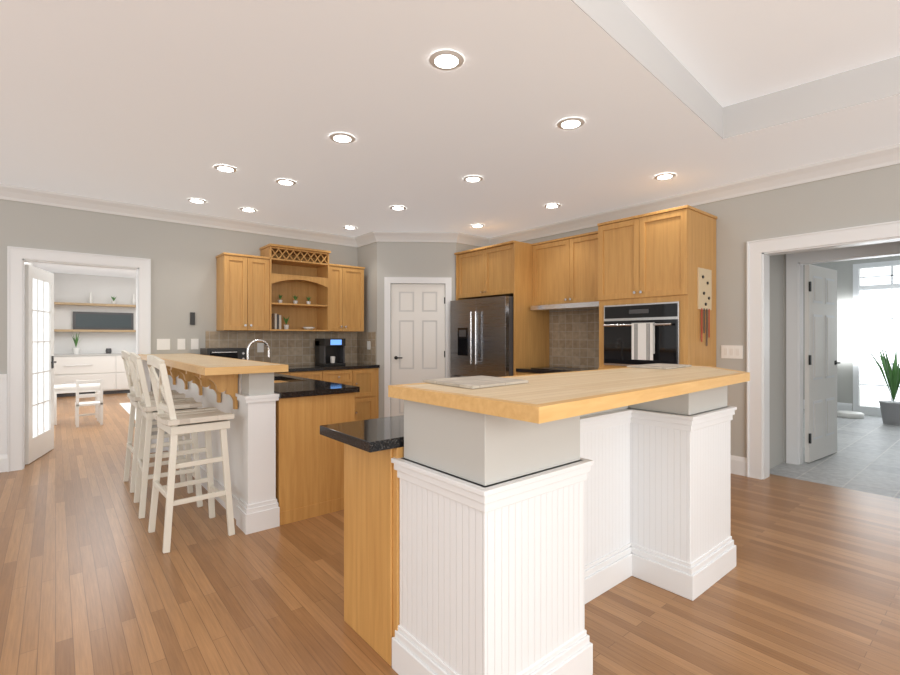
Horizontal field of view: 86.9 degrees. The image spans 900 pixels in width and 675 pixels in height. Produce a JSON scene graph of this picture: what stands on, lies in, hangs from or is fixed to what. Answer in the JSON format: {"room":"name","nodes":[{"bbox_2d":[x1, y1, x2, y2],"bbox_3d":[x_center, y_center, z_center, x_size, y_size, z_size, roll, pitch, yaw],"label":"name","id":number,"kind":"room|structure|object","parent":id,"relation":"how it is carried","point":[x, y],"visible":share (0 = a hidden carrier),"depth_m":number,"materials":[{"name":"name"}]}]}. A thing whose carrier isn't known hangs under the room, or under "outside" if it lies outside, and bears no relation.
{"room":"kitchen","nodes":[
{"label":"kitchen","id":0,"kind":"room"},
{"bbox_2d":[51,272,135,353],"bbox_3d":[-7.824,-0.080,11.538,3.360,2.740,0.150,0,0,-40],"label":"wall","id":1,"kind":"structure","parent":0,"point":[74,288],"depth_m":11.03,"materials":[{"name":"paint"}]},
{"bbox_2d":[54,302,135,331],"bbox_3d":[-7.879,-0.455,11.227,2.820,0.650,0.250,0,0,-40],"label":"shelf","id":2,"kind":"object","parent":1,"relation":"attached to","point":[83,304],"visible":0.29,"depth_m":10.84,"materials":[{"name":"brown wood"}]},
{"bbox_2d":[0,199,355,434],"bbox_3d":[-4.302,-0.080,4.649,7.720,2.740,0.150,0,0,-40],"label":"wall","id":3,"kind":"structure","parent":0,"point":[182,256],"depth_m":5.39,"materials":[{"name":"grey paint"}]},
{"bbox_2d":[0,374,6,454],"bbox_3d":[-5.737,0.735,3.341,3.840,0.770,0.030,0,0,-40],"label":"wainscot","id":4,"kind":"structure","parent":3,"relation":"attached to","point":[3,413],"depth_m":4.55,"materials":[{"name":"white wood"}]},
{"bbox_2d":[0,454,6,472],"bbox_3d":[-5.737,1.205,3.349,3.850,0.170,0.018,0,0,-40],"label":"baseboard","id":5,"kind":"structure","parent":3,"relation":"attached to","point":[3,458],"depth_m":4.55,"materials":[{"name":"white wood"}]},
{"bbox_2d":[25,264,55,463],"bbox_3d":[-4.435,0.272,5.152,0.256,2.020,0.744,0,0,-40],"label":"door leaf","id":6,"kind":"structure","parent":3,"relation":"in","point":[39,362],"depth_m":5.10,"materials":[{"name":"white paint"}]},
{"bbox_2d":[7,246,150,471],"bbox_3d":[-3.863,0.206,5.013,1.174,2.167,0.216,0,0,-40],"label":"door frame","id":7,"kind":"structure","parent":3,"relation":"attached to","point":[18,258],"depth_m":4.65,"materials":[{"name":"white wood"}]},
{"bbox_2d":[157,339,169,349],"bbox_3d":[-3.262,0.077,5.409,0.130,0.125,0.007,0,0,-40],"label":"switch plate","id":8,"kind":"object","parent":3,"relation":"attached to","point":[162,344],"depth_m":5.41,"materials":[{"name":"white plastic"}]},
{"bbox_2d":[177,339,184,349],"bbox_3d":[-3.123,0.077,5.524,0.080,0.125,0.007,0,0,-40],"label":"switch plate","id":9,"kind":"object","parent":3,"relation":"attached to","point":[180,342],"depth_m":5.52,"materials":[{"name":"white plastic"}]},
{"bbox_2d":[190,312,194,324],"bbox_3d":[-3.032,-0.222,5.592,0.050,0.145,0.019,0,0,-40],"label":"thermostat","id":10,"kind":"object","parent":3,"relation":"attached to","point":[192,314],"depth_m":5.58,"materials":[{"name":"grey plastic"}]},
{"bbox_2d":[191,339,198,348],"bbox_3d":[-3.016,0.077,5.614,0.080,0.125,0.007,0,0,-40],"label":"switch plate","id":11,"kind":"object","parent":3,"relation":"attached to","point":[194,342],"depth_m":5.61,"materials":[{"name":"white plastic"}]},
{"bbox_2d":[216,252,271,330],"bbox_3d":[-2.524,-0.533,5.795,0.520,0.903,0.352,0,0,-40],"label":"upper cabinet","id":12,"kind":"object","parent":3,"relation":"attached to","point":[250,289],"depth_m":5.65,"materials":[{"name":"brown wood"}]},
{"bbox_2d":[257,343,263,351],"bbox_3d":[-2.428,0.131,6.088,0.080,0.120,0.007,0,0,-40],"label":"switch plate","id":13,"kind":"object","parent":3,"relation":"attached to","point":[260,346],"depth_m":6.08,"materials":[{"name":"white plastic"}]},
{"bbox_2d":[205,331,375,365],"bbox_3d":[-1.976,0.147,6.137,2.039,0.454,0.529,0,0,-40],"label":"backsplash","id":14,"kind":"structure","parent":3,"relation":"attached to","point":[288,348],"depth_m":6.35,"materials":[{"name":"tile"}]},
{"bbox_2d":[316,263,347,330],"bbox_3d":[-1.625,-0.533,6.542,0.257,0.903,0.352,0,0,-40],"label":"upper cabinet","id":15,"kind":"object","parent":3,"relation":"attached to","point":[331,279],"depth_m":6.41,"materials":[{"name":"brown wood"}]},
{"bbox_2d":[348,266,363,330],"bbox_3d":[-1.463,-0.533,6.676,0.382,0.903,0.352,0,0,-40],"label":"upper cabinet","id":16,"kind":"object","parent":3,"relation":"attached to","point":[355,274],"depth_m":6.59,"materials":[{"name":"brown wood"}]},
{"bbox_2d":[272,294,314,329],"bbox_3d":[-2.045,-0.331,6.225,0.556,0.454,0.165,0,0,-36],"label":"decorations","id":17,"kind":"object","parent":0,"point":[276,320],"visible":0.77,"depth_m":6.08,"materials":[{"name":"white"}]},
{"bbox_2d":[356,242,376,364],"bbox_3d":[-1.137,-0.080,6.802,0.100,2.740,0.520,0,0,-40],"label":"wall","id":18,"kind":"structure","parent":0,"point":[366,255],"depth_m":6.73,"materials":[{"name":"grey paint"}]},
{"bbox_2d":[0,144,899,246],"bbox_3d":[-0.686,-1.387,1.413,9.150,0.124,9.450,0,0,-40],"label":"crown molding","id":19,"kind":"structure","parent":18,"relation":"attached to","point":[863,161],"depth_m":5.10,"materials":[{"name":"white wood"}]},
{"bbox_2d":[377,242,455,417],"bbox_3d":[-0.466,-0.080,6.651,1.094,2.740,0.100,0,0,-3],"label":"wall","id":20,"kind":"structure","parent":0,"point":[416,259],"depth_m":6.59,"materials":[{"name":"grey paint"}]},
{"bbox_2d":[391,284,444,416],"bbox_3d":[-0.443,0.268,6.621,0.755,2.028,0.092,0,0,-3],"label":"pantry door","id":21,"kind":"structure","parent":20,"relation":"in","point":[417,333],"depth_m":6.62,"materials":[{"name":"white paint"}]},
{"bbox_2d":[384,277,451,416],"bbox_3d":[-0.443,0.228,6.592,0.930,2.125,0.020,0,0,-3],"label":"door frame","id":22,"kind":"structure","parent":20,"relation":"attached to","point":[446,281],"depth_m":6.56,"materials":[{"name":"white wood"}]},
{"bbox_2d":[0,393,899,674],"bbox_3d":[-3.065,1.340,4.474,9.400,0.100,17.200,0,0,-40],"label":"floor","id":23,"kind":"structure","parent":0,"point":[94,579],"depth_m":2.41,"materials":[{"name":"brown wood"}]},
{"bbox_2d":[54,383,99,424],"bbox_3d":[-5.748,1.010,7.315,0.600,0.560,0.480,0,0,-40],"label":"table","id":24,"kind":"object","parent":23,"relation":"on","point":[64,388],"visible":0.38,"depth_m":7.12,"materials":[{"name":"white paint"}]},
{"bbox_2d":[75,379,102,427],"bbox_3d":[-5.329,0.950,7.013,0.320,0.680,0.300,0,0,-40],"label":"chair","id":25,"kind":"object","parent":23,"relation":"on","point":[88,403],"visible":1,"depth_m":6.92,"materials":[{"name":"white paint"}]},
{"bbox_2d":[54,357,129,396],"bbox_3d":[-7.821,0.851,11.080,2.720,0.880,0.550,0,0,-40],"label":"base cabinet","id":26,"kind":"object","parent":23,"relation":"on","point":[109,370],"depth_m":10.59,"materials":[{"name":"white wood"}]},
{"bbox_2d":[54,353,120,356],"bbox_3d":[-7.815,0.393,11.072,2.740,0.036,0.570,0,0,-40],"label":"countertop","id":27,"kind":"structure","parent":26,"relation":"on","point":[102,354],"depth_m":10.56,"materials":[{"name":"white wood"}]},
{"bbox_2d":[71,292,135,353],"bbox_3d":[-7.697,-0.394,11.260,2.160,1.533,0.392,0,0,-40],"label":"shelf decor","id":28,"kind":"object","parent":27,"relation":"on","point":[100,321],"visible":0.79,"depth_m":11.08,"materials":[{"name":"grey"}]},
{"bbox_2d":[119,403,135,420],"bbox_3d":[-4.543,1.284,8.251,1.650,0.012,3.900,0,0,-40],"label":"area rug","id":29,"kind":"object","parent":23,"relation":"on","point":[126,406],"visible":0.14,"depth_m":8.67,"materials":[{"name":"white fabric"}]},
{"bbox_2d":[121,350,185,492],"bbox_3d":[-2.647,0.701,4.223,0.450,1.182,0.452,0,0,-40],"label":"bar stool","id":30,"kind":"object","parent":23,"relation":"on","point":[133,395],"visible":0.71,"depth_m":4.12,"materials":[{"name":"white wood"}]},
{"bbox_2d":[130,352,202,518],"bbox_3d":[-2.193,0.701,3.664,0.454,1.182,0.458,0,0,-40],"label":"bar stool","id":31,"kind":"object","parent":23,"relation":"on","point":[147,406],"visible":0.85,"depth_m":3.59,"materials":[{"name":"white wood"}]},
{"bbox_2d":[147,355,234,552],"bbox_3d":[-1.716,0.701,3.123,0.457,1.182,0.465,0,0,-40],"label":"bar stool","id":32,"kind":"object","parent":23,"relation":"on","point":[172,422],"visible":1,"depth_m":3.07,"materials":[{"name":"white wood"}]},
{"bbox_2d":[166,367,269,526],"bbox_3d":[-2.270,0.761,4.429,0.185,1.058,2.776,0,0,-40],"label":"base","id":33,"kind":"object","parent":23,"relation":"on","point":[244,396],"depth_m":3.26,"materials":[{"name":"grey wood"}]},
{"bbox_2d":[142,355,281,374],"bbox_3d":[-2.283,0.209,4.249,0.455,0.047,3.036,0,0,-40],"label":"countertop","id":34,"kind":"structure","parent":33,"relation":"on","point":[204,364],"depth_m":3.25,"materials":[{"name":"beige wood"}]},
{"bbox_2d":[278,371,297,374],"bbox_3d":[-2.262,0.853,5.840,0.479,0.875,0.616,0,0,-40],"label":"base cabinet","id":35,"kind":"object","parent":23,"relation":"on","point":[279,372],"depth_m":5.71,"materials":[{"name":"brown wood"}]},
{"bbox_2d":[266,391,357,526],"bbox_3d":[-1.137,0.853,3.679,0.590,0.875,0.604,0,0,-40],"label":"base cabinet","id":36,"kind":"object","parent":23,"relation":"on","point":[286,461],"depth_m":3.37,"materials":[{"name":"brown wood"}]},
{"bbox_2d":[270,371,361,398],"bbox_3d":[-1.887,0.395,4.585,0.605,0.040,3.026,0,0,-40],"label":"countertop","id":37,"kind":"structure","parent":36,"relation":"on","point":[300,388],"depth_m":3.56,"materials":[{"name":"black stone"}]},
{"bbox_2d":[200,348,246,359],"bbox_3d":[-2.636,0.249,5.555,0.440,0.250,0.365,0,0,-40],"label":"toaster oven","id":38,"kind":"object","parent":37,"relation":"on","point":[238,353],"visible":0.46,"depth_m":5.43,"materials":[{"name":"black metal"}]},
{"bbox_2d":[247,340,269,358],"bbox_3d":[-1.684,0.197,4.165,0.213,0.356,0.044,0,0,-40],"label":"faucet","id":39,"kind":"object","parent":37,"relation":"on","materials":[{"name":"silver metal"}]},
{"bbox_2d":[270,379,293,382],"bbox_3d":[-1.573,0.517,4.251,0.374,0.227,0.674,0,0,-40],"label":"sink","id":40,"kind":"object","parent":37,"relation":"in","point":[271,380],"depth_m":4.43,"materials":[{"name":"silver metal"}]},
{"bbox_2d":[298,371,329,382],"bbox_3d":[-1.939,0.853,6.108,0.479,0.875,0.616,0,0,-40],"label":"base cabinet","id":41,"kind":"object","parent":23,"relation":"on","point":[305,374],"depth_m":5.93,"materials":[{"name":"brown wood"}]},
{"bbox_2d":[330,367,353,386],"bbox_3d":[-1.661,0.853,6.338,0.479,0.875,0.616,0,0,-40],"label":"base cabinet","id":42,"kind":"object","parent":23,"relation":"on","point":[337,374],"depth_m":6.16,"materials":[{"name":"brown wood"}]},
{"bbox_2d":[354,367,379,420],"bbox_3d":[-1.344,0.853,6.602,0.465,0.875,0.616,0,0,-40],"label":"base cabinet","id":43,"kind":"object","parent":23,"relation":"on","point":[367,378],"depth_m":6.41,"materials":[{"name":"brown wood"}]},
{"bbox_2d":[282,363,379,370],"bbox_3d":[-1.792,0.395,6.225,1.636,0.040,0.624,0,0,-40],"label":"countertop","id":44,"kind":"structure","parent":43,"relation":"on","point":[300,367],"depth_m":6.14,"materials":[{"name":"black stone"}]},
{"bbox_2d":[315,338,345,365],"bbox_3d":[-1.626,0.194,6.452,0.300,0.360,0.314,0,0,-40],"label":"coffee machine","id":45,"kind":"object","parent":44,"relation":"on","point":[329,352],"visible":1,"depth_m":6.40,"materials":[{"name":"black plastic"}]},
{"bbox_2d":[450,296,512,377],"bbox_3d":[0.612,0.389,6.331,0.842,1.778,1.036,0,0,-40],"label":"fridge","id":46,"kind":"object","parent":23,"relation":"on","point":[481,336],"visible":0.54,"depth_m":6.01,"materials":[{"name":"grey metal"}]},
{"bbox_2d":[454,240,548,375],"bbox_3d":[0.677,0.058,6.391,0.686,2.465,1.110,0,0,-40],"label":"cabinet","id":47,"kind":"object","parent":23,"relation":"on","point":[500,269],"visible":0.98,"depth_m":5.98,"materials":[{"name":"brown wood"}]},
{"bbox_2d":[339,367,746,674],"bbox_3d":[0.751,0.759,2.446,2.280,1.063,1.145,0,0,-40],"label":"kitchen island","id":48,"kind":"object","parent":23,"relation":"on","point":[513,529],"depth_m":1.79,"materials":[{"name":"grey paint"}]},
{"bbox_2d":[320,423,387,452],"bbox_3d":[0.354,0.410,2.595,2.060,0.041,0.438,0,0,-40],"label":"island countertop","id":49,"kind":"structure","parent":48,"relation":"on","point":[366,442],"depth_m":1.91,"materials":[{"name":"black stone"}]},
{"bbox_2d":[400,365,749,412],"bbox_3d":[0.888,0.209,2.308,2.245,0.045,0.683,0,0,-40],"label":"island countertop","id":50,"kind":"structure","parent":48,"relation":"on","point":[546,392],"depth_m":1.79,"materials":[{"name":"beige wood"}]},
{"bbox_2d":[423,375,528,388],"bbox_3d":[0.114,0.181,1.960,0.360,0.010,0.330,0,0,-40],"label":"board","id":51,"kind":"object","parent":50,"relation":"on","point":[473,382],"depth_m":1.90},
{"bbox_2d":[627,363,690,368],"bbox_3d":[1.340,0.181,3.004,0.400,0.010,0.250,0,0,-40],"label":"board","id":52,"kind":"object","parent":50,"relation":"on","point":[653,366],"depth_m":2.94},
{"bbox_2d":[597,205,716,368],"bbox_3d":[2.034,0.058,4.736,0.712,2.465,0.910,0,0,-40],"label":"tall cabinet","id":53,"kind":"object","parent":23,"relation":"on","point":[650,263],"visible":0.48,"depth_m":4.48,"materials":[{"name":"brown wood"}]},
{"bbox_2d":[632,323,654,359],"bbox_3d":[1.812,0.036,4.461,0.036,0.348,0.210,0,0,-40],"label":"hanging towel","id":54,"kind":"object","parent":53,"relation":"hanging from","point":[643,341],"visible":1,"depth_m":4.44,"materials":[{"name":"grey fabric"}]},
{"bbox_2d":[697,267,711,345],"bbox_3d":[2.380,-0.280,4.429,0.280,0.720,0.022,0,0,-40],"label":"wind chime","id":55,"kind":"object","parent":53,"relation":"attached to","point":[704,289],"visible":1,"depth_m":4.42,"materials":[{"name":"beige wood"}]},
{"bbox_2d":[0,0,899,277],"bbox_3d":[-0.987,-1.615,6.199,14.800,0.330,17.200,0,0,-40],"label":"ceiling","id":56,"kind":"structure","parent":0,"point":[168,104],"depth_m":3.01,"materials":[{"name":"paint"}]},
{"bbox_2d":[187,198,205,202],"bbox_3d":[-2.680,-1.443,5.028,0.182,0.006,0.182,0,0,5],"label":"recessed light","id":57,"kind":"object","parent":56,"relation":"in","point":[193,200],"depth_m":5.00,"materials":[{"name":"white"}]},
{"bbox_2d":[214,165,236,171],"bbox_3d":[-1.923,-1.443,4.070,0.182,0.006,0.182,0,0,41],"label":"recessed light","id":58,"kind":"object","parent":56,"relation":"in","point":[222,168],"depth_m":4.05,"materials":[{"name":"white"}]},
{"bbox_2d":[240,208,256,211],"bbox_3d":[-2.285,-1.443,5.382,0.182,0.006,0.182,0,0,41],"label":"recessed light","id":59,"kind":"object","parent":56,"relation":"in","point":[243,209],"depth_m":5.36,"materials":[{"name":"white glass"}]},
{"bbox_2d":[276,179,295,184],"bbox_3d":[-1.528,-1.443,4.424,0.182,0.006,0.182,0,0,5],"label":"recessed light","id":60,"kind":"object","parent":56,"relation":"in","point":[280,181],"depth_m":4.42,"materials":[{"name":"white glass"}]},
{"bbox_2d":[329,133,354,142],"bbox_3d":[-0.781,-1.443,3.446,0.182,0.006,0.182,0,0,41],"label":"recessed light","id":61,"kind":"object","parent":56,"relation":"in","point":[337,137],"depth_m":3.44,"materials":[{"name":"white"}]},
{"bbox_2d":[343,226,356,228],"bbox_3d":[-1.316,-1.443,6.251,0.182,0.006,0.182,0,0,41],"label":"recessed light","id":62,"kind":"object","parent":56,"relation":"in","point":[346,227],"depth_m":6.22,"materials":[{"name":"white"}]},
{"bbox_2d":[390,206,405,209],"bbox_3d":[-0.580,-1.443,5.302,0.182,0.006,0.182,0,0,41],"label":"recessed light","id":63,"kind":"object","parent":56,"relation":"in","point":[394,207],"depth_m":5.28,"materials":[{"name":"white glass"}]},
{"bbox_2d":[429,50,463,69],"bbox_3d":[-0.018,-1.443,2.480,0.182,0.006,0.182,0,0,41],"label":"recessed light","id":64,"kind":"object","parent":56,"relation":"in","point":[446,59],"depth_m":2.47,"materials":[{"name":"white"}]},
{"bbox_2d":[463,176,482,181],"bbox_3d":[0.210,-1.443,4.334,0.182,0.006,0.182,0,0,41],"label":"recessed light","id":65,"kind":"object","parent":56,"relation":"in","point":[469,178],"depth_m":4.32,"materials":[{"name":"white"}]},
{"bbox_2d":[471,224,484,226],"bbox_3d":[0.357,-1.443,6.145,0.182,0.006,0.182,0,0,41],"label":"recessed light","id":66,"kind":"object","parent":56,"relation":"in","point":[474,225],"depth_m":6.11,"materials":[{"name":"white"}]},
{"bbox_2d":[544,204,560,207],"bbox_3d":[1.124,-1.443,5.222,0.182,0.006,0.182,0,0,41],"label":"recessed light","id":67,"kind":"object","parent":56,"relation":"in","point":[548,205],"depth_m":5.20,"materials":[{"name":"white"}]},
{"bbox_2d":[557,117,584,129],"bbox_3d":[0.816,-1.443,3.212,0.182,0.006,0.182,0,0,41],"label":"recessed light","id":68,"kind":"object","parent":56,"relation":"in","point":[572,123],"depth_m":3.20,"materials":[{"name":"white"}]},
{"bbox_2d":[654,173,675,179],"bbox_3d":[1.930,-1.443,4.266,0.182,0.006,0.182,0,0,23],"label":"recessed light","id":69,"kind":"object","parent":56,"relation":"in","point":[663,176],"depth_m":4.25,"materials":[{"name":"white glass"}]},
{"bbox_2d":[456,243,479,251],"bbox_3d":[0.301,-0.080,6.878,0.650,2.740,0.100,0,0,-40],"label":"wall","id":70,"kind":"structure","parent":0,"point":[460,247],"depth_m":6.72,"materials":[{"name":"grey paint"}]},
{"bbox_2d":[516,366,597,375],"bbox_3d":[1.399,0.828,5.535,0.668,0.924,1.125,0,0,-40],"label":"countertop","id":71,"kind":"structure","parent":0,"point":[536,370],"depth_m":5.60,"materials":[{"name":"grey stone"}]},
{"bbox_2d":[522,164,899,457],"bbox_3d":[3.243,-0.080,3.960,0.150,2.740,8.350,0,0,-40],"label":"wall","id":72,"kind":"structure","parent":0,"point":[872,196],"depth_m":4.34,"materials":[{"name":"grey paint"}]},
{"bbox_2d":[531,231,598,311],"bbox_3d":[1.484,-0.755,5.606,0.446,0.840,1.125,0,0,-40],"label":"upper cabinet","id":73,"kind":"object","parent":72,"relation":"attached to","point":[564,273],"visible":0.79,"depth_m":5.56,"materials":[{"name":"brown wood"}]},
{"bbox_2d":[549,310,598,368],"bbox_3d":[1.655,0.022,5.748,0.009,0.704,1.123,0,0,-40],"label":"backsplash","id":74,"kind":"structure","parent":72,"relation":"attached to","point":[574,339],"depth_m":5.88,"materials":[{"name":"tile"}]},
{"bbox_2d":[721,345,742,358],"bbox_3d":[2.678,0.138,4.514,0.010,0.125,0.185,0,0,-40],"label":"switch plate","id":75,"kind":"object","parent":72,"relation":"attached to","point":[732,351],"depth_m":4.51,"materials":[{"name":"white plastic"}]},
{"bbox_2d":[731,455,746,476],"bbox_3d":[2.677,1.205,4.511,0.018,0.170,0.267,0,0,-40],"label":"baseboard","id":76,"kind":"structure","parent":72,"relation":"attached to","point":[738,465],"depth_m":4.46,"materials":[{"name":"white wood"}]},
{"bbox_2d":[747,220,899,479],"bbox_3d":[3.246,0.202,3.949,0.205,2.177,1.324,0,0,-40],"label":"door frame","id":77,"kind":"structure","parent":72,"relation":"attached to","point":[760,252],"depth_m":4.32,"materials":[{"name":"white wood"}]},
{"bbox_2d":[770,254,785,468],"bbox_3d":[3.142,-0.080,4.740,0.690,2.740,0.120,0,0,-40],"label":"wall","id":78,"kind":"structure","parent":0,"point":[777,263],"depth_m":4.80,"materials":[{"name":"grey paint"}]},
{"bbox_2d":[770,409,899,498],"bbox_3d":[5.583,1.340,5.643,5.400,0.100,3.950,0,0,-40],"label":"floor","id":79,"kind":"structure","parent":0,"point":[865,457],"depth_m":4.90,"materials":[{"name":"tile"}]},
{"bbox_2d":[837,410,863,418],"bbox_3d":[6.480,1.248,7.693,0.350,0.085,0.345,0,0,-40],"label":"bowl","id":80,"kind":"object","parent":79,"relation":"on","point":[851,414],"visible":0.92,"depth_m":7.58,"materials":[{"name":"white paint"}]},
{"bbox_2d":[864,343,899,425],"bbox_3d":[6.679,0.662,7.084,0.664,1.256,0.713,0,0,-40],"label":"plant","id":81,"kind":"object","parent":79,"relation":"on","point":[890,412],"visible":1,"depth_m":7.05,"materials":[{"name":"green plant"}]},
{"bbox_2d":[803,255,899,410],"bbox_3d":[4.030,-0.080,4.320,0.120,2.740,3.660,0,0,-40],"label":"wall","id":82,"kind":"structure","parent":0,"point":[844,269],"depth_m":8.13,"materials":[{"name":"grey paint"}]},
{"bbox_2d":[805,264,839,462],"bbox_3d":[3.996,0.265,5.076,0.816,2.030,0.085,0,0,-35],"label":"hall door","id":83,"kind":"structure","parent":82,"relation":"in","point":[821,362],"depth_m":5.02,"materials":[{"name":"white paint"}]},
{"bbox_2d":[803,399,851,410],"bbox_3d":[7.509,1.205,7.222,0.018,0.170,3.680,0,0,-40],"label":"baseboard","id":84,"kind":"structure","parent":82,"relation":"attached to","point":[844,406],"depth_m":8.14,"materials":[{"name":"white wood"}]},
{"bbox_2d":[786,241,899,464],"bbox_3d":[3.862,0.215,4.506,0.140,2.150,1.100,0,0,-40],"label":"door frame","id":85,"kind":"structure","parent":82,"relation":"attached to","point":[795,262],"depth_m":4.83,"materials":[{"name":"white wood"}]},
{"bbox_2d":[853,260,899,416],"bbox_3d":[7.298,0.025,7.553,0.140,2.530,1.360,0,0,-40],"label":"window","id":86,"kind":"structure","parent":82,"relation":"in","point":[880,303],"depth_m":7.90,"materials":[{"name":"white"}]}
]}

